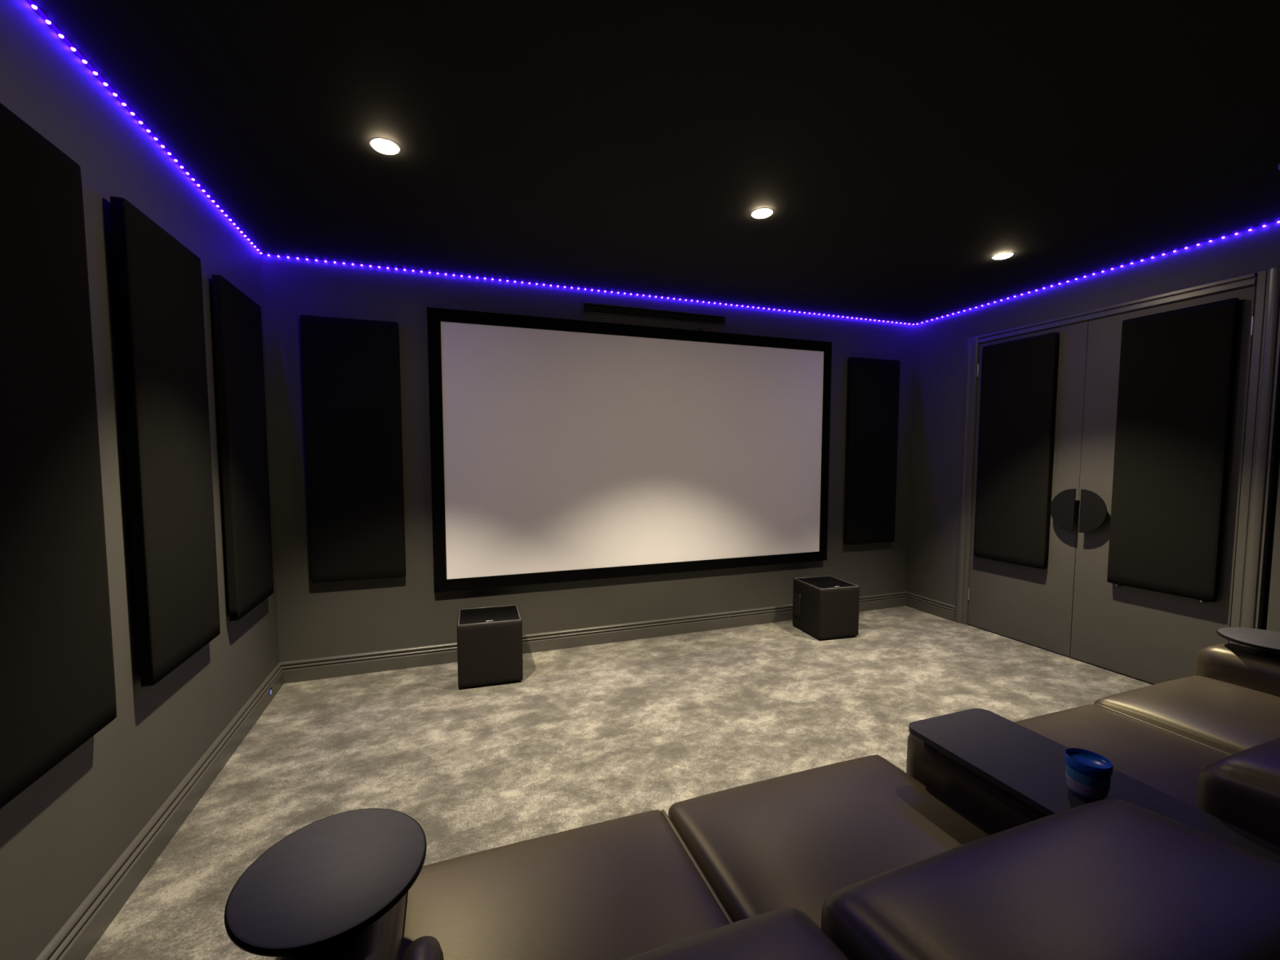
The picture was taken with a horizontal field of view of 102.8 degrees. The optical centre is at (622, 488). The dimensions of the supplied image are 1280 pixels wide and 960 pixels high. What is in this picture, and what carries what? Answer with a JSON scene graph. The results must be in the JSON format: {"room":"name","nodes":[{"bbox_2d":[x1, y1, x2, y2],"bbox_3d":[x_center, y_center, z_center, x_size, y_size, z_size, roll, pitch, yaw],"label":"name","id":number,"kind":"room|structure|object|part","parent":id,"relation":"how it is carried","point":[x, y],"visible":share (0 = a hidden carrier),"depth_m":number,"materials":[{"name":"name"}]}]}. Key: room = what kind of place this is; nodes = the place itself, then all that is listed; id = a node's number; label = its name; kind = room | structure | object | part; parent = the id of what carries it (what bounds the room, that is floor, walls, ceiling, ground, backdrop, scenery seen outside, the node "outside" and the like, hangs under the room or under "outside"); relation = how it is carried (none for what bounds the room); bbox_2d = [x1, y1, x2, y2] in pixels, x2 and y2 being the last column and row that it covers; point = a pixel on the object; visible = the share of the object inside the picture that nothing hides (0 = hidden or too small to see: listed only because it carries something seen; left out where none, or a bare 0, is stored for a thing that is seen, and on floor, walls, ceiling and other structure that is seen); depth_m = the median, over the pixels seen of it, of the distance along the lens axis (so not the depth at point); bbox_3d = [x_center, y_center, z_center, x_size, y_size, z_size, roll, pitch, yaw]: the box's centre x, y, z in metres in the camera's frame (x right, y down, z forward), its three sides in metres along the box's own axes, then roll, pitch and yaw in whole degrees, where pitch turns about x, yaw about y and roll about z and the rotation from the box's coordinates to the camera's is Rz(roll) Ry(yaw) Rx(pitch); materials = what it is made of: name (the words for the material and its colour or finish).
{"room":"home theater","nodes":[
{"label":"home theater","id":0,"kind":"room"},
{"bbox_2d":[0,0,279,959],"bbox_3d":[-1.157,0.081,0.291,0.120,2.400,5.400,-1,4,-19],"label":"wall","id":1,"kind":"structure","parent":0,"point":[62,834],"depth_m":1.52,"materials":[{"name":"paint"}]},
{"bbox_2d":[0,102,116,808],"bbox_3d":[-1.358,-0.087,1.140,0.050,1.489,0.500,-1,4,-19],"label":"acoustic panel","id":2,"kind":"object","parent":1,"relation":"attached to","point":[58,691],"visible":1,"depth_m":1.20,"materials":[{"name":"fabric"}]},
{"bbox_2d":[35,662,284,959],"bbox_3d":[-1.087,1.216,0.387,0.024,0.121,5.400,-1,4,-19],"label":"baseboard","id":3,"kind":"structure","parent":1,"relation":"attached to","point":[79,935],"depth_m":1.62,"materials":[{"name":"paint"}]},
{"bbox_2d":[110,195,220,686],"bbox_3d":[-1.581,-0.136,1.789,0.050,1.489,0.500,-1,4,-19],"label":"acoustic panel","id":4,"kind":"object","parent":1,"relation":"attached to","point":[158,283],"visible":1,"depth_m":1.70,"materials":[{"name":"fabric"}]},
{"bbox_2d":[210,274,273,621],"bbox_3d":[-1.801,-0.175,2.432,0.050,1.492,0.490,-1,4,-19],"label":"acoustic panel","id":5,"kind":"object","parent":1,"relation":"attached to","point":[237,318],"visible":1,"depth_m":2.34,"materials":[{"name":"fabric"}]},
{"bbox_2d":[261,254,915,662],"bbox_3d":[0.224,-0.136,3.673,4.925,2.400,0.120,-1,4,-19],"label":"wall","id":6,"kind":"structure","parent":0,"point":[336,618],"depth_m":3.16,"materials":[{"name":"paint"}]},
{"bbox_2d":[300,315,405,582],"bbox_3d":[-1.554,-0.216,2.968,0.500,1.505,0.050,-1,4,-19],"label":"acoustic panel","id":7,"kind":"object","parent":6,"relation":"attached to","point":[351,367],"visible":1,"depth_m":2.94,"materials":[{"name":"fabric"}]},
{"bbox_2d":[280,591,906,684],"bbox_3d":[0.249,1.005,3.677,4.685,0.121,0.024,-1,4,-19],"label":"baseboard","id":8,"kind":"structure","parent":6,"relation":"attached to","point":[322,668],"depth_m":3.46,"materials":[{"name":"paint"}]},
{"bbox_2d":[426,306,831,592],"bbox_3d":[0.229,-0.253,3.580,2.955,1.721,0.043,-1,4,-19],"label":"projection screen","id":9,"kind":"object","parent":6,"relation":"attached to","point":[562,450],"visible":1,"depth_m":3.48,"materials":[{"name":"white fabric"}]},
{"bbox_3d":[-1.133,-0.222,3.115,0.075,1.721,0.043,-1,4,-19],"label":"frame rail","id":10,"kind":"part","parent":9,"relation":"part of","materials":[{"name":"black metal"}]},
{"bbox_3d":[0.228,-1.075,3.528,2.955,0.075,0.043,-1,4,-19],"label":"frame rail","id":11,"kind":"part","parent":9,"relation":"part of","materials":[{"name":"black metal"}]},
{"bbox_3d":[0.231,0.569,3.632,2.955,0.074,0.043,-1,4,-19],"label":"frame rail","id":12,"kind":"part","parent":9,"relation":"part of","materials":[{"name":"black fabric"}]},
{"bbox_3d":[1.595,-0.285,4.045,0.068,1.721,0.043,-1,4,-19],"label":"frame rail","id":13,"kind":"part","parent":9,"relation":"part of","materials":[{"name":"black metal"}]},
{"bbox_2d":[582,302,725,325],"bbox_3d":[0.239,-1.208,3.540,1.070,0.068,0.012,-1,4,-19],"label":"air vent","id":14,"kind":"object","parent":6,"relation":"in","point":[588,308],"visible":1,"depth_m":3.53,"materials":[{"name":"black metal"}]},
{"bbox_2d":[844,356,900,544],"bbox_3d":[2.043,-0.300,4.194,0.500,1.505,0.050,-1,4,-19],"label":"acoustic panel","id":15,"kind":"object","parent":6,"relation":"attached to","point":[873,384],"visible":1,"depth_m":4.16,"materials":[{"name":"fabric"}]},
{"bbox_2d":[84,605,1154,959],"bbox_3d":[1.119,1.275,1.145,4.925,0.100,5.640,-1,4,-19],"label":"floor","id":16,"kind":"structure","parent":0,"point":[593,734],"depth_m":2.42,"materials":[{"name":"carpet"}]},
{"bbox_2d":[457,604,523,688],"bbox_3d":[-0.788,0.924,3.023,0.356,0.369,0.320,-1,4,-16],"label":"subwoofer","id":17,"kind":"object","parent":16,"relation":"on","point":[490,639],"visible":1,"depth_m":2.88,"materials":[{"name":"grey wood"}]},
{"bbox_3d":[-0.789,0.744,3.012,0.328,0.003,0.292,-1,4,-16],"label":"plate","id":18,"kind":"part","parent":17,"relation":"part of","materials":[{"name":"black metal"}]},
{"bbox_2d":[275,643,1279,959],"bbox_3d":[0.983,0.855,1.081,3.035,0.747,0.859,-1,4,-19],"label":"recliner sofa","id":19,"kind":"object","parent":16,"relation":"on","point":[984,848],"visible":0.97,"depth_m":0.93,"materials":[{"name":"brown leather"}]},
{"bbox_2d":[224,808,426,956],"bbox_3d":[-0.457,0.620,0.808,0.274,0.047,0.274,-1,4,-19],"label":"tray table","id":20,"kind":"object","parent":19,"relation":"on","point":[332,877],"visible":1,"depth_m":0.78,"materials":[{"name":"black"}]},
{"bbox_3d":[-0.382,0.941,0.645,0.167,0.576,0.809,-1,4,-19],"label":"armrest","id":21,"kind":"part","parent":19,"relation":"part of","materials":[{"name":"brown leather"}]},
{"bbox_3d":[-0.093,0.925,0.844,0.592,0.361,0.595,-1,4,-19],"label":"seat","id":22,"kind":"part","parent":19,"relation":"part of","materials":[{"name":"brown leather"}]},
{"bbox_3d":[0.049,0.744,0.484,0.527,0.447,0.349,-1,4,-19],"label":"backrest","id":23,"kind":"part","parent":19,"relation":"part of","materials":[{"name":"brown leather"}]},
{"bbox_3d":[0.493,0.906,1.043,0.640,0.372,0.595,-1,4,-19],"label":"seat","id":24,"kind":"part","parent":19,"relation":"part of","materials":[{"name":"brown leather"}]},
{"bbox_3d":[0.621,0.731,0.679,0.650,0.447,0.349,-1,4,-19],"label":"backrest","id":25,"kind":"part","parent":19,"relation":"part of","materials":[{"name":"brown leather"}]},
{"bbox_2d":[1064,747,1113,801],"bbox_3d":[0.933,0.577,1.025,0.072,0.075,0.072,-1,4,-19],"label":"cup","id":26,"kind":"object","parent":19,"relation":"on","point":[1088,774],"visible":0.98,"depth_m":1.01,"materials":[{"name":"teal plastic"}]},
{"bbox_3d":[0.933,0.549,1.023,0.066,0.006,0.066,-1,4,-19],"label":"lid","id":27,"kind":"part","parent":26,"relation":"part of","materials":[{"name":"blue plastic"}]},
{"bbox_3d":[1.357,0.891,1.338,0.607,0.361,0.595,-1,4,-19],"label":"seat","id":28,"kind":"part","parent":19,"relation":"part of","materials":[{"name":"brown leather"}]},
{"bbox_3d":[1.927,0.866,1.531,0.589,0.385,0.595,-1,4,-19],"label":"seat","id":29,"kind":"part","parent":19,"relation":"part of","materials":[{"name":"brown leather"}]},
{"bbox_3d":[2.326,0.878,1.568,0.180,0.576,0.809,-1,4,-19],"label":"armrest","id":30,"kind":"part","parent":19,"relation":"part of","materials":[{"name":"brown leather"}]},
{"bbox_3d":[1.470,0.711,0.968,0.616,0.447,0.349,-1,4,-19],"label":"backrest","id":31,"kind":"part","parent":19,"relation":"part of","materials":[{"name":"brown leather"}]},
{"bbox_2d":[1216,626,1279,657],"bbox_3d":[2.295,0.553,1.794,0.274,0.047,0.274,-1,4,-19],"label":"tray table","id":32,"kind":"object","parent":19,"relation":"on","point":[1267,642],"visible":1,"depth_m":1.81,"materials":[{"name":"black"}]},
{"bbox_3d":[2.257,0.560,1.781,0.060,0.036,0.060,-1,4,-19],"label":"swivel post","id":33,"kind":"part","parent":32,"relation":"part of","materials":[{"name":"black plastic"}]},
{"bbox_2d":[792,575,859,639],"bbox_3d":[1.486,0.872,3.765,0.333,0.373,0.340,-1,4,-14],"label":"subwoofer","id":34,"kind":"object","parent":16,"relation":"on","point":[824,607],"visible":1,"depth_m":3.62,"materials":[{"name":"grey wood"}]},
{"bbox_3d":[1.306,0.870,3.822,0.012,0.170,0.080,-1,4,-14],"label":"amplifier plate","id":35,"kind":"part","parent":34,"relation":"part of","materials":[{"name":"black plastic"}]},
{"bbox_3d":[1.490,0.689,3.754,0.297,0.003,0.312,-1,4,-14],"label":"plate","id":36,"kind":"part","parent":34,"relation":"part of","materials":[{"name":"black metal"}]},
{"bbox_2d":[26,0,1279,324],"bbox_3d":[1.115,-1.220,0.987,4.925,0.100,5.640,-1,4,-19],"label":"ceiling","id":37,"kind":"structure","parent":0,"point":[895,148],"depth_m":1.75,"materials":[{"name":"paint"}]},
{"bbox_2d":[26,0,263,254],"bbox_3d":[-1.646,-1.216,1.851,0.010,0.007,1.976,-1,4,-19],"label":"led strip","id":38,"kind":"object","parent":37,"relation":"attached to","point":[32,3],"visible":1,"depth_m":1.59,"materials":[{"name":"plastic"}]},
{"bbox_2d":[368,137,400,155],"bbox_3d":[-0.847,-1.215,1.818,0.104,0.009,0.104,-1,4,-19],"label":"recessed light","id":39,"kind":"object","parent":37,"relation":"in","point":[383,145],"visible":1,"depth_m":1.81,"materials":[{"name":"grey"}]},
{"bbox_2d":[263,253,914,324],"bbox_3d":[0.242,-1.326,3.531,4.650,0.007,0.010,-1,4,-19],"label":"led strip","id":40,"kind":"object","parent":37,"relation":"attached to","point":[268,255],"visible":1,"depth_m":3.31,"materials":[{"name":"plastic"}]},
{"bbox_2d":[750,207,773,218],"bbox_3d":[0.633,-1.249,2.323,0.104,0.009,0.104,-1,4,-19],"label":"recessed light","id":41,"kind":"object","parent":37,"relation":"in","point":[763,212],"visible":1,"depth_m":2.31,"materials":[{"name":"grey"}]},
{"bbox_2d":[991,252,1014,259],"bbox_3d":[2.100,-1.283,2.823,0.104,0.009,0.104,-1,4,-19],"label":"recessed light","id":42,"kind":"object","parent":37,"relation":"in","point":[1005,255],"visible":1,"depth_m":2.81,"materials":[{"name":"grey"}]},
{"bbox_2d":[914,220,1279,324],"bbox_3d":[2.815,-1.311,3.229,0.010,0.007,2.246,-1,4,-19],"label":"led strip","id":43,"kind":"object","parent":37,"relation":"attached to","point":[1278,221],"visible":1,"depth_m":2.97,"materials":[{"name":"plastic"}]},
{"bbox_2d":[906,222,1279,631],"bbox_3d":[3.390,-0.025,1.841,0.120,2.400,5.400,-1,4,-19],"label":"wall","id":44,"kind":"structure","parent":0,"point":[940,344],"depth_m":3.81,"materials":[{"name":"paint"}]},
{"bbox_2d":[906,591,955,621],"bbox_3d":[2.526,0.967,4.221,0.024,0.121,0.465,-1,4,-19],"label":"baseboard","id":45,"kind":"structure","parent":44,"relation":"attached to","point":[940,609],"depth_m":4.19,"materials":[{"name":"paint"}]},
{"bbox_2d":[967,321,1088,656],"bbox_3d":[2.748,0.004,3.524,0.094,2.114,0.696,-1,4,-19],"label":"door","id":46,"kind":"structure","parent":44,"relation":"in","point":[1032,606],"depth_m":3.45,"materials":[{"name":"paint"}]},
{"bbox_3d":[2.716,-0.250,3.547,0.050,1.541,0.475,-1,4,-19],"label":"acoustic panel","id":47,"kind":"part","parent":46,"relation":"part of","materials":[{"name":"black fabric"}]},
{"bbox_3d":[2.800,0.132,3.252,0.010,0.270,0.135,-1,4,-19],"label":"plate","id":48,"kind":"part","parent":46,"relation":"part of","materials":[{"name":"black metal"}]},
{"bbox_2d":[954,266,1279,648],"bbox_3d":[2.854,-0.001,3.197,0.021,2.183,1.563,-1,4,-19],"label":"door frame","id":49,"kind":"structure","parent":44,"relation":"attached to","point":[1265,348],"depth_m":2.52,"materials":[{"name":"paint"}]},
{"bbox_2d":[1070,285,1256,684],"bbox_3d":[2.970,0.045,2.876,0.094,2.114,0.694,-1,4,-19],"label":"door","id":50,"kind":"structure","parent":44,"relation":"in","point":[1152,637],"depth_m":2.81,"materials":[{"name":"paint"}]},
{"bbox_3d":[2.853,0.142,3.097,0.010,0.270,0.135,-1,4,-19],"label":"plate","id":51,"kind":"part","parent":50,"relation":"part of","materials":[{"name":"black metal"}]},
{"bbox_3d":[2.976,-0.188,2.788,0.050,1.544,0.452,-1,4,-19],"label":"acoustic panel","id":52,"kind":"part","parent":50,"relation":"part of","materials":[{"name":"black fabric"}]}
]}

